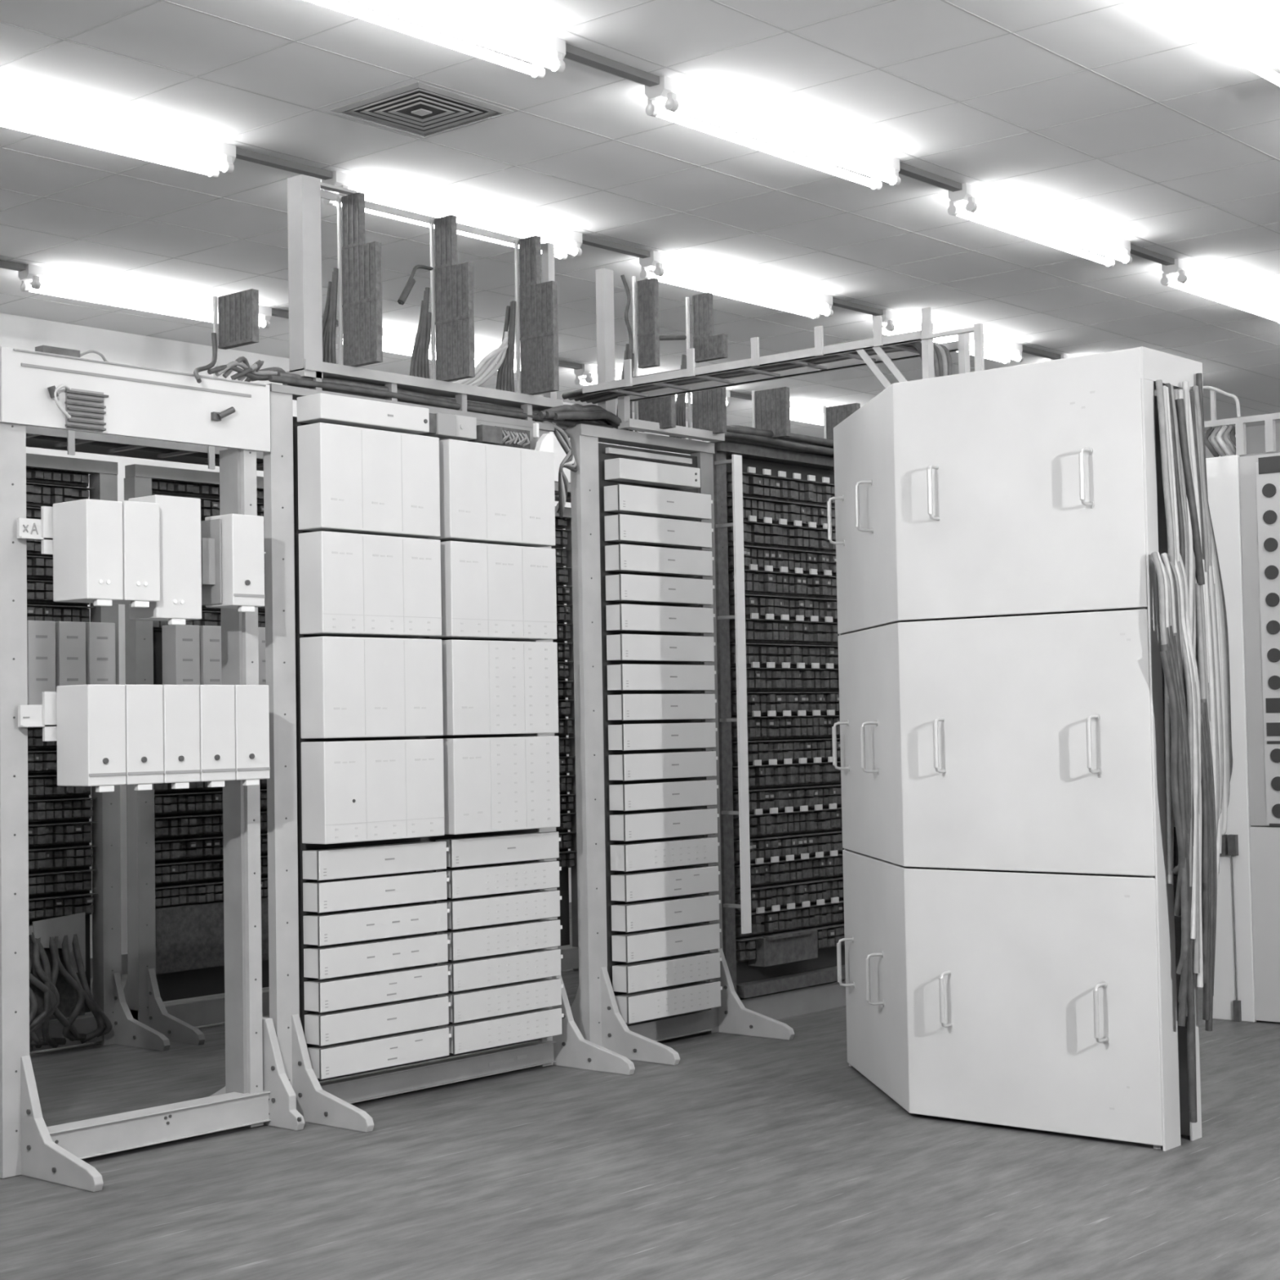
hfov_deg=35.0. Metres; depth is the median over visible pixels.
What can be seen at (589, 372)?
fitting
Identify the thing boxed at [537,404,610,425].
cable
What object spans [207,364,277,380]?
cable
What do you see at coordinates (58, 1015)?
cable
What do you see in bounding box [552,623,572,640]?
shelf
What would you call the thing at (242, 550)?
box
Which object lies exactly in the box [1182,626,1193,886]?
hanging cable
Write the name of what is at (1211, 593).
hanging cable
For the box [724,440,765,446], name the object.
cable
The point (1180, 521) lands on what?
hanging cable
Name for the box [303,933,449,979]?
cover
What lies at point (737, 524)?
bar
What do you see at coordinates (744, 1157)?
floor
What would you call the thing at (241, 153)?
mounting rail
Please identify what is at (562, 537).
shelf
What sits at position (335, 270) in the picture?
wire form
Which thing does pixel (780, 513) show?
shelf
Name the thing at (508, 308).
wire form
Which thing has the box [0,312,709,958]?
wall
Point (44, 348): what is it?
cable offcut
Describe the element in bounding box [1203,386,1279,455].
support frame
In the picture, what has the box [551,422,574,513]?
cable
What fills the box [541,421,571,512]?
cable
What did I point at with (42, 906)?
shelf
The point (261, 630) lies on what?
cover
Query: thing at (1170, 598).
cable
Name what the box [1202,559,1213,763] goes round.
hanging cable
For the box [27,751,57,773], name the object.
shelf
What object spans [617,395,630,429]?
channel
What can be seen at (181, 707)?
box
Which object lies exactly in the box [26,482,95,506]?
shelf
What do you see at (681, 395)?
wire form
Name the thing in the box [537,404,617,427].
cable
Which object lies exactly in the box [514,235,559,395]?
cable bundle
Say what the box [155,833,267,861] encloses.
shelf
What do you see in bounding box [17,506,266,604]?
mounting bar
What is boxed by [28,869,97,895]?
shelf
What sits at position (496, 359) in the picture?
cable
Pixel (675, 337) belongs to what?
lead
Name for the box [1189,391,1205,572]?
hanging cable
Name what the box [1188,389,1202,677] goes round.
hanging cable
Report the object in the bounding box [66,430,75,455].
strap
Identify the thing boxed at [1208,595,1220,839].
hanging cable
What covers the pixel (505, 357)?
wire form
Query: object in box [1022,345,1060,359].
mounting rail
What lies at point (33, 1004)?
cable
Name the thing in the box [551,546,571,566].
shelf
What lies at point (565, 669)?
shelf
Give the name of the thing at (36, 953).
cable
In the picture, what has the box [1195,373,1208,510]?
cable
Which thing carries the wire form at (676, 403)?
on the equipment rack at (595, 1012)
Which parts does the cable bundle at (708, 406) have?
rod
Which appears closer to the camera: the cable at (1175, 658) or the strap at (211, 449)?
the cable at (1175, 658)
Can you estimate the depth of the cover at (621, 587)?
9.39 m
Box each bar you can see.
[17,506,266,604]
[17,691,57,741]
[714,454,751,933]
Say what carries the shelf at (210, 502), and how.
attached to the rack at (175, 848)
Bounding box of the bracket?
[920,323,984,371]
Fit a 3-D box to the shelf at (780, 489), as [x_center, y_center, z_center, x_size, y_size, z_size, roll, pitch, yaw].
[0.906,-0.764,10.577,0.065,0.114,1.440,-3,-3,41]
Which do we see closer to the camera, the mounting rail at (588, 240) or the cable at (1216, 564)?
the cable at (1216, 564)
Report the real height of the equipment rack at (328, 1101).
2.829 m
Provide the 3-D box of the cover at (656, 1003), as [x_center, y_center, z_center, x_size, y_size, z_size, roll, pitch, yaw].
[0.135,1.673,9.393,0.099,0.122,0.676,-3,-3,41]
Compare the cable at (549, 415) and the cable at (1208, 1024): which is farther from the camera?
the cable at (549, 415)
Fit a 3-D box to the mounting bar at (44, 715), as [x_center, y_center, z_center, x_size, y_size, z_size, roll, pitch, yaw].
[-1.768,0.271,7.303,0.030,0.170,1.050,-3,-3,41]
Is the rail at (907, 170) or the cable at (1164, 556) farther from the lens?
the rail at (907, 170)
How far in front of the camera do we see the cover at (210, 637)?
10.16 m
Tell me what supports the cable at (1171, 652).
hanging from the tall cabinet at (1012, 931)
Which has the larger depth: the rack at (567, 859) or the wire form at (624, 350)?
the rack at (567, 859)
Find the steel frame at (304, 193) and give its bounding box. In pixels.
[285,173,563,423]
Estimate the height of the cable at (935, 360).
0.251 m
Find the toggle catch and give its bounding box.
[210,406,235,421]
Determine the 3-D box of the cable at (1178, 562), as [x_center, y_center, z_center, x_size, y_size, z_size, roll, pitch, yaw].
[1.891,0.347,7.050,0.058,1.319,0.062,-3,-3,41]
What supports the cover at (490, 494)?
attached to the equipment rack at (328, 1101)
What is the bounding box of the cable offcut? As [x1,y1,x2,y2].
[35,345,107,361]
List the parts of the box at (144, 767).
knob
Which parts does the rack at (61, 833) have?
plate, post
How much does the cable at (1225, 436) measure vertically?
0.162 m
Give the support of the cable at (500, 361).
attached to the cable bundle at (537, 334)
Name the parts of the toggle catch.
lever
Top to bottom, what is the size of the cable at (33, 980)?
0.544 m
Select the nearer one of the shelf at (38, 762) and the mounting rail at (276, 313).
the shelf at (38, 762)
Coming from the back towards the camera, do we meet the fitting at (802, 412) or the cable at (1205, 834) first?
the fitting at (802, 412)
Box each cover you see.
[26,620,55,705]
[55,621,85,691]
[85,622,115,684]
[161,625,199,684]
[199,625,222,684]
[257,626,266,684]
[297,422,439,538]
[298,530,442,637]
[299,635,443,738]
[301,738,444,844]
[302,840,448,880]
[302,871,448,913]
[302,902,449,946]
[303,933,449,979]
[303,964,450,1013]
[304,995,450,1046]
[307,1026,451,1079]
[427,439,555,547]
[429,540,557,640]
[435,831,560,867]
[435,860,561,898]
[436,889,561,929]
[436,919,562,960]
[437,948,562,992]
[437,977,563,1023]
[438,1007,564,1054]
[441,639,558,735]
[443,735,559,834]
[604,484,712,519]
[604,513,713,548]
[604,543,714,577]
[605,573,714,604]
[605,603,715,633]
[606,633,715,662]
[607,663,715,690]
[607,693,716,720]
[608,722,717,751]
[608,751,717,781]
[608,779,718,811]
[609,808,719,841]
[609,836,719,871]
[610,865,719,902]
[611,894,720,933]
[611,923,721,963]
[612,951,721,993]
[614,980,722,1023]
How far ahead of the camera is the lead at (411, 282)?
8.44 m
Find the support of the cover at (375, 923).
attached to the equipment rack at (328, 1101)
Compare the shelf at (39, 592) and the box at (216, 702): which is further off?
the shelf at (39, 592)
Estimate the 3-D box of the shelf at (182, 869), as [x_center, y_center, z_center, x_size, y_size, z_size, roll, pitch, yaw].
[-1.968,1.175,10.528,0.065,0.102,1.380,-3,-3,41]
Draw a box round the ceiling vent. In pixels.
[329,81,512,137]
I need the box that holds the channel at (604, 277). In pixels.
[595,267,632,428]
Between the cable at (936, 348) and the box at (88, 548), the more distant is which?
the cable at (936, 348)
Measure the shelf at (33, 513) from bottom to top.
0.102 m
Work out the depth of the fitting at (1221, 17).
7.20 m
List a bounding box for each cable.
[28,932,58,1048]
[29,437,569,496]
[29,937,66,1045]
[29,956,41,1048]
[29,973,56,1045]
[29,986,37,1052]
[29,1035,33,1044]
[31,435,570,495]
[40,435,570,493]
[48,936,78,1041]
[53,936,104,1044]
[62,934,89,1040]
[71,933,112,1037]
[193,332,217,382]
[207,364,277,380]
[214,360,277,376]
[222,356,285,380]
[230,367,277,379]
[237,363,257,381]
[244,360,279,382]
[268,375,613,428]
[277,371,599,423]
[282,383,568,429]
[453,344,507,383]
[462,340,508,384]
[468,336,508,385]
[473,331,508,386]
[534,419,582,421]
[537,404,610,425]
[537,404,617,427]
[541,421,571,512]
[544,408,617,418]
[549,421,573,512]
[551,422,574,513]
[553,411,621,426]
[553,423,577,518]
[554,422,576,511]
[560,403,608,424]
[561,337,922,399]
[568,341,935,400]
[573,343,939,401]
[580,342,943,402]
[586,342,947,403]
[591,342,951,404]
[700,428,834,455]
[702,440,830,457]
[724,438,831,455]
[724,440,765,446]
[726,425,833,447]
[729,425,831,447]
[763,445,834,457]
[1151,551,1168,703]
[1155,379,1174,874]
[1156,551,1169,635]
[1159,650,1184,875]
[1160,552,1177,632]
[1160,644,1186,916]
[1162,385,1177,884]
[1162,562,1173,634]
[1164,382,1185,875]
[1166,386,1180,826]
[1166,626,1188,974]
[1167,551,1184,618]
[1167,553,1186,702]
[1168,561,1183,680]
[1168,626,1195,1111]
[1169,642,1189,1026]
[1170,384,1188,588]
[1170,644,1191,1002]
[1173,388,1189,582]
[1173,632,1194,832]
[1173,634,1194,1017]
[1173,635,1196,1082]
[1175,398,1204,585]
[1177,388,1195,642]
[1177,389,1193,642]
[1177,561,1186,629]
[1178,671,1193,1016]
[1179,553,1190,624]
[1180,685,1197,1122]
[1181,617,1197,938]
[1182,381,1196,659]
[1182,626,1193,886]
[1186,611,1203,986]
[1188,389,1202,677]
[1188,646,1199,973]
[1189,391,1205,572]
[1191,386,1212,565]
[1192,646,1201,958]
[1194,400,1208,593]
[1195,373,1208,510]
[1195,583,1207,702]
[1200,584,1210,736]
[1200,698,1217,995]
[1200,702,1214,896]
[1200,713,1213,962]
[1200,719,1211,1020]
[1200,741,1208,983]
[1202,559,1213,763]
[1203,718,1214,1031]
[1204,426,1219,457]
[1204,572,1217,823]
[1208,503,1232,779]
[1208,515,1230,805]
[1208,565,1221,818]
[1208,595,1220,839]
[1209,426,1226,456]
[1211,537,1227,835]
[1211,546,1223,853]
[1213,583,1223,813]
[1216,425,1232,455]
[1216,813,1221,887]
[1222,424,1235,455]
[1229,426,1235,446]
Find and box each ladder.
[26,425,570,502]
[582,306,969,401]
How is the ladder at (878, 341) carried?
on the tall cabinet at (1012, 931)
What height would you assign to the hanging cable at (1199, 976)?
1.440 m
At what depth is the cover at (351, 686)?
7.96 m
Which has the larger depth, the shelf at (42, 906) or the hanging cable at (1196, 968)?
the shelf at (42, 906)
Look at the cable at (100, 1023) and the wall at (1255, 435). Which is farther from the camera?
the wall at (1255, 435)
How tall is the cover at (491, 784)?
0.392 m
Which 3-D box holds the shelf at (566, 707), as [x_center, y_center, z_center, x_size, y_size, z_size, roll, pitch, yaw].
[-0.872,0.402,11.847,0.064,0.102,1.380,-3,-3,41]
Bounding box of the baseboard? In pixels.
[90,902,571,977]
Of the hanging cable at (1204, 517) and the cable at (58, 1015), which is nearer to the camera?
the hanging cable at (1204, 517)
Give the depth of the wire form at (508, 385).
8.94 m
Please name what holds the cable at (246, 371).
on the equipment rack at (142, 402)
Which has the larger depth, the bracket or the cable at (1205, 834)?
the bracket
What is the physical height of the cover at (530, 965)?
0.116 m
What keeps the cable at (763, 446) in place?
on the rack at (787, 966)
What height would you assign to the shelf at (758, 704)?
0.114 m
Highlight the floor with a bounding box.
[0,918,1279,1279]
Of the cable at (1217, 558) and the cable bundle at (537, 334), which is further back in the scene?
the cable bundle at (537, 334)
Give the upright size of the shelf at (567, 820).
0.102 m
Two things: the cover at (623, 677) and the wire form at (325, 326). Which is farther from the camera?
the cover at (623, 677)
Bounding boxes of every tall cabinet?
[826,346,1203,1151]
[1205,451,1279,1022]
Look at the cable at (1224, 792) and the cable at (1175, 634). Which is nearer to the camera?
the cable at (1175, 634)
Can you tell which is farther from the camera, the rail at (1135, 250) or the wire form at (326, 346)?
the rail at (1135, 250)
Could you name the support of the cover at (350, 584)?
attached to the equipment rack at (328, 1101)
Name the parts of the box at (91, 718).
knob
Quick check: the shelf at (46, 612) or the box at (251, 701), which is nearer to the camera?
the box at (251, 701)
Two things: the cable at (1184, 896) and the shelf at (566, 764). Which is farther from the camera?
the shelf at (566, 764)
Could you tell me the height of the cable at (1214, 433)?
0.162 m
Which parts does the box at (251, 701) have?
knob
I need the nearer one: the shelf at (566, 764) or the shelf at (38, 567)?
the shelf at (38, 567)
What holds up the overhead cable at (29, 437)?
on the ladder at (31, 431)
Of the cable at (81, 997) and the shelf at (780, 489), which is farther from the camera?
the shelf at (780, 489)
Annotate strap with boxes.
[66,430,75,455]
[208,445,214,469]
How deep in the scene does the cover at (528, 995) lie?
8.51 m
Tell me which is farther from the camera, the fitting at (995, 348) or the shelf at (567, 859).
the fitting at (995, 348)
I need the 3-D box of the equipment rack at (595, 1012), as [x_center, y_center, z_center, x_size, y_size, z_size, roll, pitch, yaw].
[0.059,0.455,9.479,0.877,2.849,0.963,-3,-3,41]
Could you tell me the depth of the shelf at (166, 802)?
10.23 m
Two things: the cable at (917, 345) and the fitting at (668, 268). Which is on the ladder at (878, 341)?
the cable at (917, 345)
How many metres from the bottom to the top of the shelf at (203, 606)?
0.102 m
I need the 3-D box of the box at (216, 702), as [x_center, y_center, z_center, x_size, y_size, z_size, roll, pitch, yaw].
[-1.581,0.348,7.333,0.198,0.367,0.152,-3,-3,41]
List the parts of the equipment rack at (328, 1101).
post, cover strip, plate, post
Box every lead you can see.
[397,264,433,305]
[659,334,686,340]
[1219,834,1241,1022]
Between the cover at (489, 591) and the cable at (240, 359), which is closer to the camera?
the cable at (240, 359)
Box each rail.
[0,259,25,271]
[235,146,332,180]
[271,308,337,326]
[558,360,582,369]
[564,43,659,86]
[582,234,649,258]
[619,417,724,442]
[730,391,751,399]
[832,297,882,315]
[898,161,961,191]
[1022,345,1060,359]
[1129,243,1174,265]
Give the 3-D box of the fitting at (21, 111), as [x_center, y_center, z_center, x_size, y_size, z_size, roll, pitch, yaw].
[-2.305,-2.070,8.103,0.146,0.129,1.640,-3,-3,41]
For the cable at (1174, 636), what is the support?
hanging from the tall cabinet at (1012, 931)
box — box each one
[53,498,123,606]
[56,684,126,792]
[91,500,159,608]
[124,684,164,791]
[128,494,201,625]
[162,684,200,789]
[199,684,235,787]
[204,513,265,612]
[234,684,270,786]
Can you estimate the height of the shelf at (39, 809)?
0.102 m
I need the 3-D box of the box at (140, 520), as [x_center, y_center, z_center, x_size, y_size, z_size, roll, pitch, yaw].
[-1.803,-0.293,7.106,0.209,0.367,0.146,-3,-3,41]
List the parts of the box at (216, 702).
knob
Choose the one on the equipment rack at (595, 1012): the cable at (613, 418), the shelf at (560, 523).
the cable at (613, 418)
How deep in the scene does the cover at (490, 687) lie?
8.50 m
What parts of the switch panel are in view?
panel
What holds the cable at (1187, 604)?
hanging from the tall cabinet at (1012, 931)
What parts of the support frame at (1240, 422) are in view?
curved rail, leg, rail, leg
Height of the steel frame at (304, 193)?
0.849 m
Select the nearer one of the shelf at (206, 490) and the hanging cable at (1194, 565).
the hanging cable at (1194, 565)
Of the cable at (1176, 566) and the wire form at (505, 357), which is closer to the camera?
the cable at (1176, 566)
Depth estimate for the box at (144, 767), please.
7.04 m
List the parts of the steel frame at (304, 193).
plate, rail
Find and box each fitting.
[0,85,235,177]
[17,263,271,328]
[305,0,565,79]
[321,170,582,260]
[335,326,520,373]
[573,364,730,406]
[639,250,833,319]
[644,75,900,191]
[789,400,823,425]
[872,309,1023,364]
[947,182,1132,267]
[1050,354,1071,359]
[1120,0,1279,86]
[1160,258,1279,323]
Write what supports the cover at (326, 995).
attached to the equipment rack at (328, 1101)
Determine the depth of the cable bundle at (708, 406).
9.79 m
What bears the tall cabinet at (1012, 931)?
on the floor
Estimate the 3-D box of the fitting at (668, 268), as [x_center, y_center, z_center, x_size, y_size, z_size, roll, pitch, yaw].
[0.571,-1.988,11.432,0.146,0.129,1.640,-3,-3,41]
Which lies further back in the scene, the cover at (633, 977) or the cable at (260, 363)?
the cover at (633, 977)
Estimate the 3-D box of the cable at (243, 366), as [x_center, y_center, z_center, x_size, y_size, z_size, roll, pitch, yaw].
[-1.481,-1.023,7.807,0.029,0.074,0.434,-2,-3,30]
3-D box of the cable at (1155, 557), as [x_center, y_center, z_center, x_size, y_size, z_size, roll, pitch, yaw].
[1.787,-0.043,6.952,0.057,0.523,0.067,-3,-3,41]
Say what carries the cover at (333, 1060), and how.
on the equipment rack at (328, 1101)
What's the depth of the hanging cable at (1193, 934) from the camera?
6.99 m
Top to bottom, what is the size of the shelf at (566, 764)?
0.102 m
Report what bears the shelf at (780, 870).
attached to the rack at (787, 966)
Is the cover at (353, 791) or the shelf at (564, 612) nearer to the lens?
the cover at (353, 791)
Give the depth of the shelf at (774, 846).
10.31 m
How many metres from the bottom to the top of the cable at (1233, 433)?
0.162 m
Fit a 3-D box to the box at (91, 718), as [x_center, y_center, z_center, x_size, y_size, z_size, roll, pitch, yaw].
[-1.887,0.339,6.979,0.198,0.367,0.152,-3,-3,41]
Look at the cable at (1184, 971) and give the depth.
6.97 m
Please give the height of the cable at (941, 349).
0.251 m
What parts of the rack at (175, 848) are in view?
post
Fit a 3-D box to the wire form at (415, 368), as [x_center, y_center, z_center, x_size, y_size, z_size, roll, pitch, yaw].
[-0.931,-1.239,8.556,0.028,0.326,0.084,-3,-3,41]
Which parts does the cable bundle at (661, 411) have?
rod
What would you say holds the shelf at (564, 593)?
attached to the rack at (567, 859)
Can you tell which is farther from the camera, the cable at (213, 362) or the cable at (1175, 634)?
the cable at (213, 362)
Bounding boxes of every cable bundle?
[213,288,258,377]
[337,191,382,367]
[429,214,475,382]
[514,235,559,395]
[631,275,675,431]
[685,292,728,439]
[751,386,790,438]
[823,403,860,439]
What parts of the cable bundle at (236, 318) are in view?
rod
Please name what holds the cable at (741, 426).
on the cable at (731, 439)
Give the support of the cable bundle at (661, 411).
on the equipment rack at (595, 1012)
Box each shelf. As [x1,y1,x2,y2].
[26,467,88,486]
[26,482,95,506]
[26,506,40,519]
[26,538,53,555]
[26,555,53,579]
[26,579,89,604]
[26,604,96,622]
[27,726,57,748]
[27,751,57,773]
[27,774,90,797]
[27,797,97,822]
[28,821,97,846]
[28,845,97,871]
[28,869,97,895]
[28,893,97,920]
[28,912,85,973]
[151,479,263,502]
[151,493,264,524]
[152,610,265,630]
[154,778,266,791]
[154,789,266,815]
[154,811,267,838]
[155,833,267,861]
[155,855,267,884]
[155,877,267,907]
[201,594,265,611]
[551,528,571,547]
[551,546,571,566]
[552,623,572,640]
[554,718,574,735]
[555,516,567,528]
[555,566,572,585]
[555,585,572,604]
[555,813,576,831]
[556,604,573,622]
[556,642,573,660]
[556,850,576,868]
[557,661,573,679]
[557,680,573,697]
[558,699,574,716]
[558,737,574,754]
[558,831,576,849]
[559,755,575,773]
[559,775,574,792]
[560,794,576,811]
[726,471,835,506]
[726,495,835,530]
[727,520,835,553]
[728,544,836,576]
[728,568,836,599]
[728,593,837,622]
[728,618,839,644]
[729,642,838,667]
[730,667,839,690]
[730,692,839,715]
[731,715,839,740]
[731,737,840,764]
[732,761,840,789]
[733,784,841,813]
[733,807,842,839]
[733,830,844,863]
[733,853,843,888]
[734,876,844,913]
[735,899,844,937]
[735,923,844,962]
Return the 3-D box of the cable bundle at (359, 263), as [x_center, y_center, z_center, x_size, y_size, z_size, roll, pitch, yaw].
[-1.124,-1.430,8.128,0.216,0.729,0.042,-3,-3,41]
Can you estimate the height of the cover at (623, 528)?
0.122 m
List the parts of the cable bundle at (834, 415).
rod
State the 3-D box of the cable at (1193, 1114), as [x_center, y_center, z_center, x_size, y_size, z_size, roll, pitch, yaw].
[1.885,0.875,6.984,0.056,1.588,0.168,-2,-3,27]
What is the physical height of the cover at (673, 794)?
0.122 m
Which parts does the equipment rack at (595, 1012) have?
post, cover strip, plate, post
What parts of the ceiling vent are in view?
plate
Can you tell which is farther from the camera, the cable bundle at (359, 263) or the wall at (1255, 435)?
the wall at (1255, 435)
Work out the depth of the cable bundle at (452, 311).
8.51 m
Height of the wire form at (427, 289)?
0.414 m
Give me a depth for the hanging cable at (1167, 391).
7.08 m
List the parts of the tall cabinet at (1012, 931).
handle, handle, handle, handle, handle, handle, handle, handle, handle, lid, handle, handle, handle, frame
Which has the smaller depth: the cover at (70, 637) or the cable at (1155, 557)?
the cable at (1155, 557)
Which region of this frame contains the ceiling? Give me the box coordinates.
[0,0,1279,438]
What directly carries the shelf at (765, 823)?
attached to the rack at (787, 966)
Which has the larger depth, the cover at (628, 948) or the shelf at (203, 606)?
the shelf at (203, 606)
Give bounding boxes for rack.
[0,346,304,1191]
[26,453,170,1051]
[123,463,269,1045]
[263,383,635,1132]
[551,506,578,970]
[563,423,794,1065]
[709,440,845,1019]
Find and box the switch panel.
[415,412,553,452]
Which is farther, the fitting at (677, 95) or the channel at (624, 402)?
the channel at (624, 402)
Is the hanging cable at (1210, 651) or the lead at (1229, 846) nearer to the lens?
the hanging cable at (1210, 651)
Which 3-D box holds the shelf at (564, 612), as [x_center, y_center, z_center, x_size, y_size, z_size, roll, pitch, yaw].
[-0.882,-0.172,11.869,0.065,0.102,1.380,-3,-3,41]
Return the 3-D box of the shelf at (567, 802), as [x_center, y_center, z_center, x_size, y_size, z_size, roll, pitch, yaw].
[-0.862,0.977,11.823,0.064,0.102,1.380,-3,-3,41]
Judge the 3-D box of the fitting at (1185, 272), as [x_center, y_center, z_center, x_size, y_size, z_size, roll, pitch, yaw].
[3.469,-2.024,11.837,0.146,0.129,1.640,-3,-3,41]
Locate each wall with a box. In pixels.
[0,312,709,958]
[1204,423,1279,457]
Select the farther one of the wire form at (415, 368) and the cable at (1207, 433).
the cable at (1207, 433)
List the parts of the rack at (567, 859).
plate, post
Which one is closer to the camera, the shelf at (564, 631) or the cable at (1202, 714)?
the cable at (1202, 714)
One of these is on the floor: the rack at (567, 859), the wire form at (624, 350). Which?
the rack at (567, 859)
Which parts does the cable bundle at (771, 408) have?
rod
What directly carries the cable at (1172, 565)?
hanging from the tall cabinet at (1012, 931)
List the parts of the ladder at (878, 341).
stub post, stub post, stub post, stub post, stub post, stub post, post, post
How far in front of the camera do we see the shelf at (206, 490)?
10.29 m
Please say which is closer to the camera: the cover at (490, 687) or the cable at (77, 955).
the cover at (490, 687)
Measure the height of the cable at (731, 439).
0.050 m
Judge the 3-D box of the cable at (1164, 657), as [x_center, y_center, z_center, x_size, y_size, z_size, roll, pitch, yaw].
[1.831,0.422,6.947,0.056,0.771,0.141,-2,-3,24]
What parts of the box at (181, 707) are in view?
knob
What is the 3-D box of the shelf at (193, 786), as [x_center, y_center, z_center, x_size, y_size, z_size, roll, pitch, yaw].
[-1.977,0.715,10.546,0.065,0.102,1.380,-3,-3,41]
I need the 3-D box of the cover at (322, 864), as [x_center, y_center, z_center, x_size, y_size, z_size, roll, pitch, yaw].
[-1.044,0.875,8.074,0.101,0.116,0.688,-3,-3,41]
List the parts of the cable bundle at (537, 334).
rod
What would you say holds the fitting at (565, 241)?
attached to the ceiling
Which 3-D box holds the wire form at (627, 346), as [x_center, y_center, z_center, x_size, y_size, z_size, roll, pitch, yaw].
[-0.078,-1.183,9.542,0.027,0.429,0.084,-3,-3,41]
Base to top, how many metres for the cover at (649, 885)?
0.122 m
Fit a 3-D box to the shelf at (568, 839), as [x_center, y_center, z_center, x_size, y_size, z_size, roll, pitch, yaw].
[-0.857,1.206,11.814,0.065,0.102,1.380,-3,-3,41]
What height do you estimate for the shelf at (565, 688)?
0.102 m
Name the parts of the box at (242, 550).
knob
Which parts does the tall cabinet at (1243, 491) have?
edge panel, door, door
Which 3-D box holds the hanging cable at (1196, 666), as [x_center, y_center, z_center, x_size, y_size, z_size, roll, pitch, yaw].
[1.915,0.495,7.036,0.074,1.208,0.044,-3,-3,41]
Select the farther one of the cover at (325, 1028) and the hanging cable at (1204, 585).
the cover at (325, 1028)
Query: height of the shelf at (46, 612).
0.102 m
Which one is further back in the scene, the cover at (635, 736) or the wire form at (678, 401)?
the wire form at (678, 401)
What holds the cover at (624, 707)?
attached to the equipment rack at (595, 1012)
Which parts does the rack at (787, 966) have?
post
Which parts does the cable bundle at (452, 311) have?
rod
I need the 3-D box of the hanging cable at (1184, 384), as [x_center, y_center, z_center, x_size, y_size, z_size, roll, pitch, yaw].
[1.955,-0.083,7.189,0.058,1.679,0.055,-3,-3,41]
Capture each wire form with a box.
[322,281,331,333]
[322,291,330,361]
[324,285,331,362]
[328,271,333,363]
[331,267,337,364]
[409,300,422,376]
[413,339,419,377]
[417,290,425,377]
[421,287,429,377]
[424,311,431,378]
[495,306,510,389]
[499,331,508,390]
[503,360,507,391]
[506,301,511,391]
[510,301,515,391]
[616,350,625,429]
[622,343,629,378]
[629,353,634,431]
[673,394,678,437]
[676,364,681,438]
[679,354,684,438]
[682,355,686,438]
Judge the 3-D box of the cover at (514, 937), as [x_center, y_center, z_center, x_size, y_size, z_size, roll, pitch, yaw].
[-0.586,1.265,8.580,0.101,0.116,0.654,-3,-3,41]
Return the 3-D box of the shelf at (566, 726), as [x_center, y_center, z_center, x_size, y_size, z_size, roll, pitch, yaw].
[-0.870,0.517,11.842,0.065,0.102,1.380,-3,-3,41]
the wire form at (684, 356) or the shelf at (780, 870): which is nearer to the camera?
the wire form at (684, 356)
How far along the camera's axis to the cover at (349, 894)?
7.99 m
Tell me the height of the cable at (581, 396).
0.251 m
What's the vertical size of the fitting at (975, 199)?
0.129 m
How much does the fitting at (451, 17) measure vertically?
0.129 m
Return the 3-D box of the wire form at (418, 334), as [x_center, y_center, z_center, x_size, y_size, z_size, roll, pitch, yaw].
[-0.943,-1.257,8.556,0.028,0.363,0.100,-3,-3,41]
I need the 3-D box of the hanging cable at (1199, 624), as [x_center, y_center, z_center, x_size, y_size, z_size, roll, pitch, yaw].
[1.991,0.445,7.155,0.036,1.294,0.039,-3,-3,41]
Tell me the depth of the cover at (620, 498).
9.40 m
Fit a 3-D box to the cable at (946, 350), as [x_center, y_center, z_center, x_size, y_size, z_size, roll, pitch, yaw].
[0.527,-1.067,8.830,1.959,0.251,0.060,-3,-3,41]
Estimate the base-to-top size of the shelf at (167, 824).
0.102 m
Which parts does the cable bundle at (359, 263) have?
rod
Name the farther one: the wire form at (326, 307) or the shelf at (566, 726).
the shelf at (566, 726)
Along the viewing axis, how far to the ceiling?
9.13 m
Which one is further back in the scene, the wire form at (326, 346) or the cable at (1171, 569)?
the wire form at (326, 346)
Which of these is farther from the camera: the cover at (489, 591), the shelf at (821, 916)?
the shelf at (821, 916)
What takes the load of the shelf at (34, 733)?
attached to the rack at (61, 833)
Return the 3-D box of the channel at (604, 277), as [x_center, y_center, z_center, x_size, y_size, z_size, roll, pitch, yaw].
[-0.113,-1.357,9.496,0.174,0.760,0.047,0,-2,-19]
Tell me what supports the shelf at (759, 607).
attached to the rack at (787, 966)
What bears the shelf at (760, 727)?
attached to the rack at (787, 966)
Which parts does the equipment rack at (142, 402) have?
post, wiring terminal strip, plate, header plate, post, post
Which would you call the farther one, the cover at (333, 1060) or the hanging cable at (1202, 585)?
the cover at (333, 1060)

